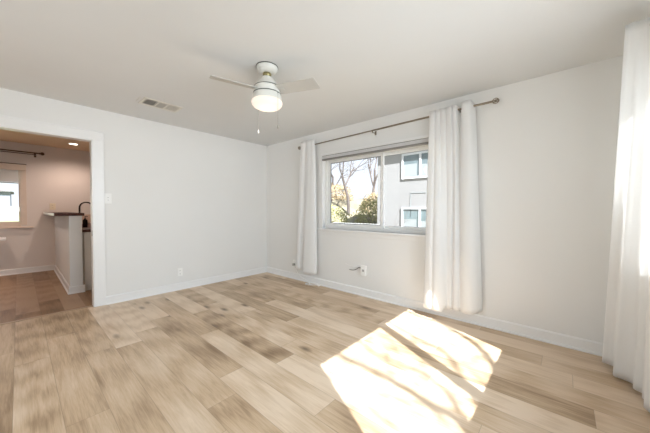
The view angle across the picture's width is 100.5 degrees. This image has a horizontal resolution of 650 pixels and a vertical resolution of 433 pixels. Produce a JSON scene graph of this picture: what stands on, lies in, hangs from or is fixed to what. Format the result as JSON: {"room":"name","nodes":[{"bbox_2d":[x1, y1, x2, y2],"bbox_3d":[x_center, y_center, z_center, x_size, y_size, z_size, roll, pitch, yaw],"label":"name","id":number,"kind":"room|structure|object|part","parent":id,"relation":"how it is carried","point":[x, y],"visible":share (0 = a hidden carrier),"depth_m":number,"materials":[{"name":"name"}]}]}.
{"room":"empty living room","nodes":[
{"label":"empty living room","id":0,"kind":"room"},
{"bbox_2d":[0,140,90,269],"bbox_3d":[-5.367,-0.159,5.527,0.160,2.440,5.200,1,2,41],"label":"wall","id":1,"kind":"structure","parent":0,"point":[61,176],"depth_m":5.26,"materials":[{"name":"paint"}]},
{"bbox_2d":[0,170,32,228],"bbox_3d":[-6.213,-0.335,4.456,0.140,1.117,1.900,1,2,41],"label":"window","id":2,"kind":"structure","parent":1,"relation":"in","point":[21,182],"depth_m":5.05,"materials":[{"name":"glass"},{"name":"white vinyl"},{"name":"paint"}]},
{"bbox_3d":[-6.242,-0.384,4.484,0.060,1.018,1.583,1,2,41],"label":"frame","id":3,"kind":"part","parent":2,"relation":"part of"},
{"bbox_2d":[0,162,25,181],"bbox_3d":[-6.166,-0.792,4.412,0.062,0.339,1.740,1,2,41],"label":"window shade","id":4,"kind":"object","parent":2,"relation":"attached to","point":[8,171],"visible":1,"depth_m":4.92,"materials":[{"name":"fabric"}]},
{"bbox_3d":[-6.185,0.212,4.442,0.060,0.024,1.900,1,2,41],"label":"sill","id":5,"kind":"part","parent":2,"relation":"part of","materials":[{"name":"beige wood"}]},
{"bbox_2d":[0,149,44,156],"bbox_3d":[-6.101,-1.167,4.457,0.120,0.098,2.055,1,2,41],"label":"curtain rod","id":6,"kind":"object","parent":1,"relation":"attached to","point":[7,150],"visible":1,"depth_m":5.01,"materials":[{"name":"brown metal"}]},
{"bbox_3d":[-6.101,-1.186,4.411,0.024,0.025,1.985,1,2,41],"label":"rod","id":7,"kind":"part","parent":6,"relation":"part of","materials":[{"name":"brown metal"}]},
{"bbox_2d":[0,265,54,275],"bbox_3d":[-6.205,1.029,4.465,0.026,0.105,2.465,1,2,41],"label":"baseboard","id":8,"kind":"structure","parent":1,"relation":"attached to","point":[46,267],"depth_m":5.11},
{"bbox_2d":[50,203,55,209],"bbox_3d":[-5.399,-0.198,5.361,0.008,0.125,0.085,1,2,41],"label":"wall outlet","id":9,"kind":"object","parent":1,"relation":"attached to","point":[52,205],"visible":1,"depth_m":5.36,"materials":[{"name":"beige plastic"}]},
{"bbox_2d":[82,214,90,222],"bbox_3d":[-4.430,0.033,6.464,0.012,0.180,2.560,1,2,41],"label":"backsplash","id":10,"kind":"structure","parent":1,"relation":"attached to","point":[88,218],"depth_m":5.76,"materials":[{"name":"tile"}]},
{"bbox_2d":[54,216,82,294],"bbox_3d":[-4.462,0.527,4.652,2.376,1.112,0.164,1,2,41],"label":"wall","id":11,"kind":"structure","parent":0,"point":[68,229],"depth_m":3.94,"materials":[{"name":"paint"}]},
{"bbox_2d":[43,212,83,215],"bbox_3d":[-4.500,-0.048,4.603,2.364,0.040,0.320,1,2,41],"label":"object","id":12,"kind":"object","parent":11,"relation":"on","point":[45,213],"visible":1,"depth_m":3.87,"materials":[{"name":"brown stone"}]},
{"bbox_2d":[70,284,84,293],"bbox_3d":[-3.568,1.050,3.904,0.026,0.105,0.158,1,2,41],"label":"baseboard","id":13,"kind":"structure","parent":11,"relation":"attached to","point":[79,288],"depth_m":3.90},
{"bbox_2d":[0,88,266,295],"bbox_3d":[-2.892,-0.104,3.344,0.120,2.440,5.200,1,2,41],"label":"wall","id":14,"kind":"structure","parent":0,"point":[194,201],"depth_m":3.95,"materials":[{"name":"paint"}]},
{"bbox_2d":[0,114,105,306],"bbox_3d":[-3.361,0.044,2.802,0.146,2.165,1.692,1,2,41],"label":"door frame","id":15,"kind":"structure","parent":14,"relation":"attached to","point":[96,138],"depth_m":3.32,"materials":[{"name":"wood"}]},
{"bbox_3d":[-3.314,-0.975,2.743,0.014,0.100,1.675,1,2,41],"label":"header casing","id":16,"kind":"part","parent":15,"relation":"part of","materials":[{"name":"white paint"}]},
{"bbox_3d":[-2.799,0.089,3.355,0.012,2.055,0.107,1,2,41],"label":"casing","id":17,"kind":"part","parent":15,"relation":"part of","materials":[{"name":"white wood"}]},
{"bbox_2d":[104,193,111,203],"bbox_3d":[-2.740,-0.228,3.416,0.009,0.128,0.072,1,2,41],"label":"light switch","id":18,"kind":"object","parent":14,"relation":"attached to","point":[108,196],"visible":1,"depth_m":3.42,"materials":[{"name":"white plastic"}]},
{"bbox_2d":[177,268,182,275],"bbox_3d":[-2.183,0.837,4.075,0.008,0.118,0.072,1,2,41],"label":"wall outlet","id":19,"kind":"object","parent":14,"relation":"attached to","point":[179,270],"visible":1,"depth_m":4.08,"materials":[{"name":"white plastic"}]},
{"bbox_2d":[106,267,266,304],"bbox_3d":[-1.941,1.045,4.341,0.026,0.105,2.480,1,2,41],"label":"baseboard","id":20,"kind":"structure","parent":14,"relation":"attached to","point":[122,297],"depth_m":4.04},
{"bbox_2d":[0,270,649,432],"bbox_3d":[-2.289,1.190,2.837,8.380,0.120,5.520,1,2,41],"label":"floor","id":21,"kind":"structure","parent":0,"point":[266,352],"depth_m":2.04,"materials":[{"name":"brown wood"}]},
{"bbox_2d":[0,305,92,324],"bbox_3d":[-3.370,1.124,2.833,0.050,0.006,1.440,1,2,41],"label":"threshold","id":22,"kind":"object","parent":21,"relation":"on","point":[91,305],"visible":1,"depth_m":3.05,"materials":[{"name":"brown wood"}]},
{"bbox_2d":[82,232,91,290],"bbox_3d":[-4.224,0.643,4.979,2.304,0.868,0.632,1,2,41],"label":"base cabinet","id":23,"kind":"object","parent":21,"relation":"on","point":[86,236],"visible":0.06,"depth_m":4.02,"materials":[{"name":"paint"}]},
{"bbox_2d":[82,223,90,231],"bbox_3d":[-4.217,0.189,4.960,2.324,0.040,0.629,1,2,41],"label":"countertop","id":24,"kind":"structure","parent":23,"relation":"on","point":[84,229],"depth_m":4.21,"materials":[{"name":"brown stone"}]},
{"bbox_2d":[83,216,87,226],"bbox_3d":[-4.042,0.083,4.556,0.063,0.190,0.063,0,1,-4],"label":"soap bottle","id":25,"kind":"object","parent":24,"relation":"on","point":[85,221],"visible":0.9,"depth_m":4.54,"materials":[{"name":"black plastic"}]},
{"bbox_2d":[294,265,320,285],"bbox_3d":[-0.328,0.976,4.459,0.102,0.247,0.659,-1,2,-45],"label":"cable","id":26,"kind":"object","parent":21,"relation":"on","point":[294,265],"visible":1,"depth_m":4.41,"materials":[{"name":"white plastic"}]},
{"bbox_2d":[409,309,437,318],"bbox_3d":[1.138,1.131,3.137,0.300,0.006,0.115,1,2,41],"label":"floor vent","id":27,"kind":"object","parent":21,"relation":"in","point":[413,310],"visible":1,"depth_m":3.12,"materials":[{"name":"metal"}]},
{"bbox_2d":[0,0,649,151],"bbox_3d":[-2.281,-1.370,2.780,8.380,0.120,5.520,1,2,41],"label":"ceiling","id":28,"kind":"structure","parent":0,"point":[367,59],"depth_m":2.12,"materials":[{"name":"paint"}]},
{"bbox_2d":[136,97,182,112],"bbox_3d":[-1.949,-1.313,3.184,0.243,0.008,0.434,1,2,41],"label":"ceiling vent","id":29,"kind":"object","parent":28,"relation":"in","point":[145,101],"visible":1,"depth_m":3.18,"materials":[{"name":"metal"}]},
{"bbox_3d":[-1.938,-1.317,3.196,0.187,0.001,0.344,1,2,41],"label":"duct shadow plate","id":30,"kind":"part","parent":29,"relation":"part of","materials":[{"name":"grey metal"}]},
{"bbox_2d":[210,61,319,133],"bbox_3d":[-0.520,-1.014,2.285,0.831,0.558,0.816,1,2,41],"label":"ceiling fan","id":31,"kind":"object","parent":28,"relation":"hanging from","point":[266,97],"visible":1,"depth_m":2.26,"materials":[{"name":"white metal"}]},
{"bbox_3d":[-0.743,-1.084,2.190,0.365,0.038,0.123,-1,2,-34],"label":"blade","id":32,"kind":"part","parent":31,"relation":"part of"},
{"bbox_3d":[-0.502,-1.164,2.346,0.213,0.082,0.213,1,2,41],"label":"motor","id":33,"kind":"part","parent":31,"relation":"part of","materials":[{"name":"white metal"}]},
{"bbox_3d":[-0.503,-0.966,2.351,0.264,0.070,0.264,1,2,41],"label":"lamp shade","id":34,"kind":"part","parent":31,"relation":"part of","materials":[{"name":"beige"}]},
{"bbox_3d":[-0.232,-1.084,2.252,0.365,0.038,0.123,1,1,19],"label":"blade","id":35,"kind":"part","parent":31,"relation":"part of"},
{"bbox_2d":[267,55,622,342],"bbox_3d":[0.733,-0.101,3.720,5.060,2.440,0.160,1,2,41],"label":"wall","id":36,"kind":"structure","parent":0,"point":[546,151],"depth_m":2.58,"materials":[{"name":"paint"}]},
{"bbox_2d":[361,265,366,275],"bbox_3d":[0.542,0.752,3.769,0.083,0.144,0.043,1,2,41],"label":"electrical outlet","id":37,"kind":"object","parent":36,"relation":"attached to","point":[363,267],"visible":1,"depth_m":3.75,"materials":[{"name":"white plastic"}]},
{"bbox_2d":[317,145,427,241],"bbox_3d":[0.723,-0.335,3.688,2.160,1.250,0.195,1,2,41],"label":"window","id":38,"kind":"structure","parent":36,"relation":"in","point":[335,228],"depth_m":3.80,"materials":[{"name":"white plastic"}]},
{"bbox_3d":[0.684,-0.376,3.642,2.090,1.166,0.014,1,2,41],"label":"casing","id":39,"kind":"part","parent":38,"relation":"part of","materials":[{"name":"paint"}]},
{"bbox_3d":[0.429,-0.360,3.997,0.980,1.027,0.036,1,2,41],"label":"sash","id":40,"kind":"part","parent":38,"relation":"part of","materials":[{"name":"white plastic"}]},
{"bbox_3d":[0.688,0.216,3.663,2.160,0.022,0.095,1,2,41],"label":"sill","id":41,"kind":"part","parent":38,"relation":"part of","materials":[{"name":"white wood"}]},
{"bbox_2d":[322,134,428,160],"bbox_3d":[0.684,-0.904,3.587,1.925,0.104,0.051,1,2,41],"label":"window shade","id":42,"kind":"object","parent":38,"relation":"attached to","point":[419,140],"visible":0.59,"depth_m":3.54,"materials":[{"name":"fabric"}]},
{"bbox_3d":[0.685,-0.863,3.590,1.921,0.022,0.044,1,2,41],"label":"rail","id":43,"kind":"part","parent":42,"relation":"part of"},
{"bbox_3d":[1.115,-0.346,3.436,0.910,1.027,0.034,1,2,41],"label":"sash","id":44,"kind":"part","parent":38,"relation":"part of","materials":[{"name":"white plastic"}]},
{"bbox_2d":[298,98,498,149],"bbox_3d":[0.644,-1.131,3.593,2.858,0.109,0.120,1,2,41],"label":"curtain rod","id":45,"kind":"object","parent":36,"relation":"attached to","point":[493,101],"visible":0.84,"depth_m":3.31,"materials":[{"name":"brown metal"}]},
{"bbox_2d":[296,139,316,274],"bbox_3d":[-0.315,-0.146,4.394,0.095,2.136,0.462,-1,2,-44],"label":"curtain","id":46,"kind":"object","parent":45,"relation":"hanging from","point":[306,261],"visible":1,"depth_m":4.32,"materials":[{"name":"white fabric"}]},
{"bbox_3d":[0.123,-1.136,4.012,1.375,0.037,0.017,1,2,41],"label":"rod","id":47,"kind":"part","parent":45,"relation":"part of","materials":[{"name":"brown metal"}]},
{"bbox_3d":[1.132,-1.134,3.122,1.355,0.041,0.021,1,2,41],"label":"rod","id":48,"kind":"part","parent":45,"relation":"part of","materials":[{"name":"brown metal"}]},
{"bbox_2d":[423,100,481,314],"bbox_3d":[1.355,-0.085,2.884,0.584,2.223,0.142,1,2,34],"label":"curtain","id":49,"kind":"object","parent":45,"relation":"hanging from","point":[452,272],"visible":1,"depth_m":2.89,"materials":[{"name":"white fabric"}]},
{"bbox_2d":[267,267,602,356],"bbox_3d":[0.653,1.067,3.689,4.780,0.105,0.026,1,2,41],"label":"baseboard","id":50,"kind":"structure","parent":36,"relation":"attached to","point":[580,344],"depth_m":2.86,"materials":[{"name":"white wood"}]},
{"bbox_3d":[0.996,-0.025,0.316,0.160,2.440,4.600,1,2,41],"label":"wall","id":51,"kind":"structure","parent":0,"visible":0},
{"bbox_3d":[1.194,-1.081,0.711,0.101,0.065,2.217,1,2,41],"label":"curtain rod","id":52,"kind":"object","parent":51,"relation":"attached to","visible":0},
{"bbox_2d":[602,17,649,411],"bbox_3d":[1.996,-0.008,1.751,0.191,2.308,0.956,1,2,41],"label":"curtain","id":53,"kind":"object","parent":52,"relation":"hanging from","point":[626,341],"visible":1,"depth_m":1.73,"materials":[{"name":"white fabric"}]},
{"label":"outside","id":54,"kind":"structure","parent":0,"visible":0},
{"bbox_2d":[331,196,376,223],"bbox_3d":[7.359,-0.239,31.523,70.020,4.136,50.023,1,2,41],"label":"ground","id":55,"kind":"structure","parent":54,"point":[354,205],"depth_m":22.59,"materials":[{"name":"green plant"}]},
{"bbox_2d":[331,205,352,222],"bbox_3d":[0.325,0.129,18.373,3.152,2.269,3.328,1,1,18],"label":"shrub","id":56,"kind":"object","parent":55,"relation":"on","point":[334,209],"visible":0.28,"depth_m":17.95,"materials":[{"name":"yellow plant"}]},
{"bbox_2d":[331,183,353,200],"bbox_3d":[0.545,-2.081,23.143,4.020,1.694,4.090,1,2,41],"label":"shrub","id":57,"kind":"object","parent":55,"relation":"on","point":[341,189],"visible":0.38,"depth_m":22.38,"materials":[{"name":"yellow plant"}]},
{"bbox_2d":[332,163,355,197],"bbox_3d":[0.545,-4.580,24.438,5.015,5.944,6.064,0,1,8],"label":"bare tree","id":58,"kind":"object","parent":55,"relation":"on","point":[347,166],"visible":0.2,"depth_m":25.20,"materials":[{"name":"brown plant"}]},
{"bbox_2d":[339,158,377,215],"bbox_3d":[1.888,-4.735,20.041,7.014,9.442,6.649,-1,2,-40],"label":"bare tree","id":59,"kind":"object","parent":55,"relation":"on","point":[353,169],"visible":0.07,"depth_m":21.03,"materials":[{"name":"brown plant"}]},
{"bbox_2d":[353,195,376,223],"bbox_3d":[3.624,-0.277,19.504,3.077,2.590,3.004,1,2,41],"label":"shrub","id":60,"kind":"object","parent":55,"relation":"on","point":[365,215],"visible":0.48,"depth_m":19.30,"materials":[{"name":"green plant"}]},
{"bbox_2d":[360,191,376,213],"bbox_3d":[4.434,-1.201,23.239,3.214,2.275,3.111,1,2,41],"label":"shrub","id":61,"kind":"object","parent":55,"relation":"on","point":[372,194],"visible":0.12,"depth_m":23.02,"materials":[{"name":"green plant"}]},
{"bbox_2d":[368,157,377,200],"bbox_3d":[5.865,-6.561,28.438,8.212,10.554,8.142,0,1,7],"label":"bare tree","id":62,"kind":"object","parent":55,"relation":"on","point":[369,167],"visible":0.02,"depth_m":28.39,"materials":[{"name":"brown plant"}]},
{"bbox_2d":[373,191,423,225],"bbox_3d":[3.404,0.338,12.007,2.006,3.424,2.768,-1,2,-38],"label":"bare tree","id":63,"kind":"object","parent":55,"relation":"on","point":[402,191],"visible":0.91,"depth_m":11.83,"materials":[{"name":"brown plant"}]},
{"bbox_2d":[377,150,427,226],"bbox_3d":[10.201,-1.282,11.909,14.850,7.300,8.100,1,2,41],"label":"apartment building","id":64,"kind":"structure","parent":55,"relation":"on","point":[405,172],"depth_m":12.86,"materials":[{"name":"painted stucco"},{"name":"glass"}]},
{"bbox_2d":[403,219,425,226],"bbox_3d":[4.345,0.447,12.412,1.600,0.626,0.004,1,2,41],"label":"window","id":65,"kind":"structure","parent":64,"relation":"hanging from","point":[410,222],"depth_m":12.54,"materials":[{"name":"white glass"}]},
{"bbox_3d":[4.353,0.224,12.416,1.620,1.110,0.020,1,2,41],"label":"pane","id":66,"kind":"part","parent":64,"relation":"part of","materials":[{"name":"glass"}]},
{"bbox_2d":[404,163,427,176],"bbox_3d":[4.353,-2.169,12.354,1.600,0.558,0.004,1,2,41],"label":"window","id":67,"kind":"structure","parent":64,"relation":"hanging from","point":[410,169],"depth_m":12.50,"materials":[{"name":"white glass"}]},
{"bbox_3d":[4.361,-2.370,12.359,1.620,1.000,0.020,1,2,41],"label":"pane","id":68,"kind":"part","parent":64,"relation":"part of","materials":[{"name":"white glass"}]},
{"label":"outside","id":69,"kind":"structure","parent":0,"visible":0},
{"bbox_2d":[0,210,18,221],"bbox_3d":[-38.088,0.592,11.370,56.500,1.680,40.250,1,2,41],"label":"ground","id":70,"kind":"structure","parent":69,"point":[5,216],"depth_m":14.36,"materials":[{"name":"white"}]},
{"bbox_2d":[0,190,13,210],"bbox_3d":[-40.360,-2.158,26.492,7.800,3.300,13.000,1,2,41],"label":"house","id":71,"kind":"structure","parent":70,"relation":"on","point":[5,196],"depth_m":28.62,"materials":[{"name":"white"}]},
{"bbox_2d":[0,206,18,210],"bbox_3d":[-28.943,-0.535,19.118,0.070,0.450,16.000,1,2,41],"label":"fence","id":72,"kind":"object","parent":70,"relation":"on","point":[2,208],"visible":0.21,"depth_m":22.29,"materials":[{"name":"white paint"}]}
]}

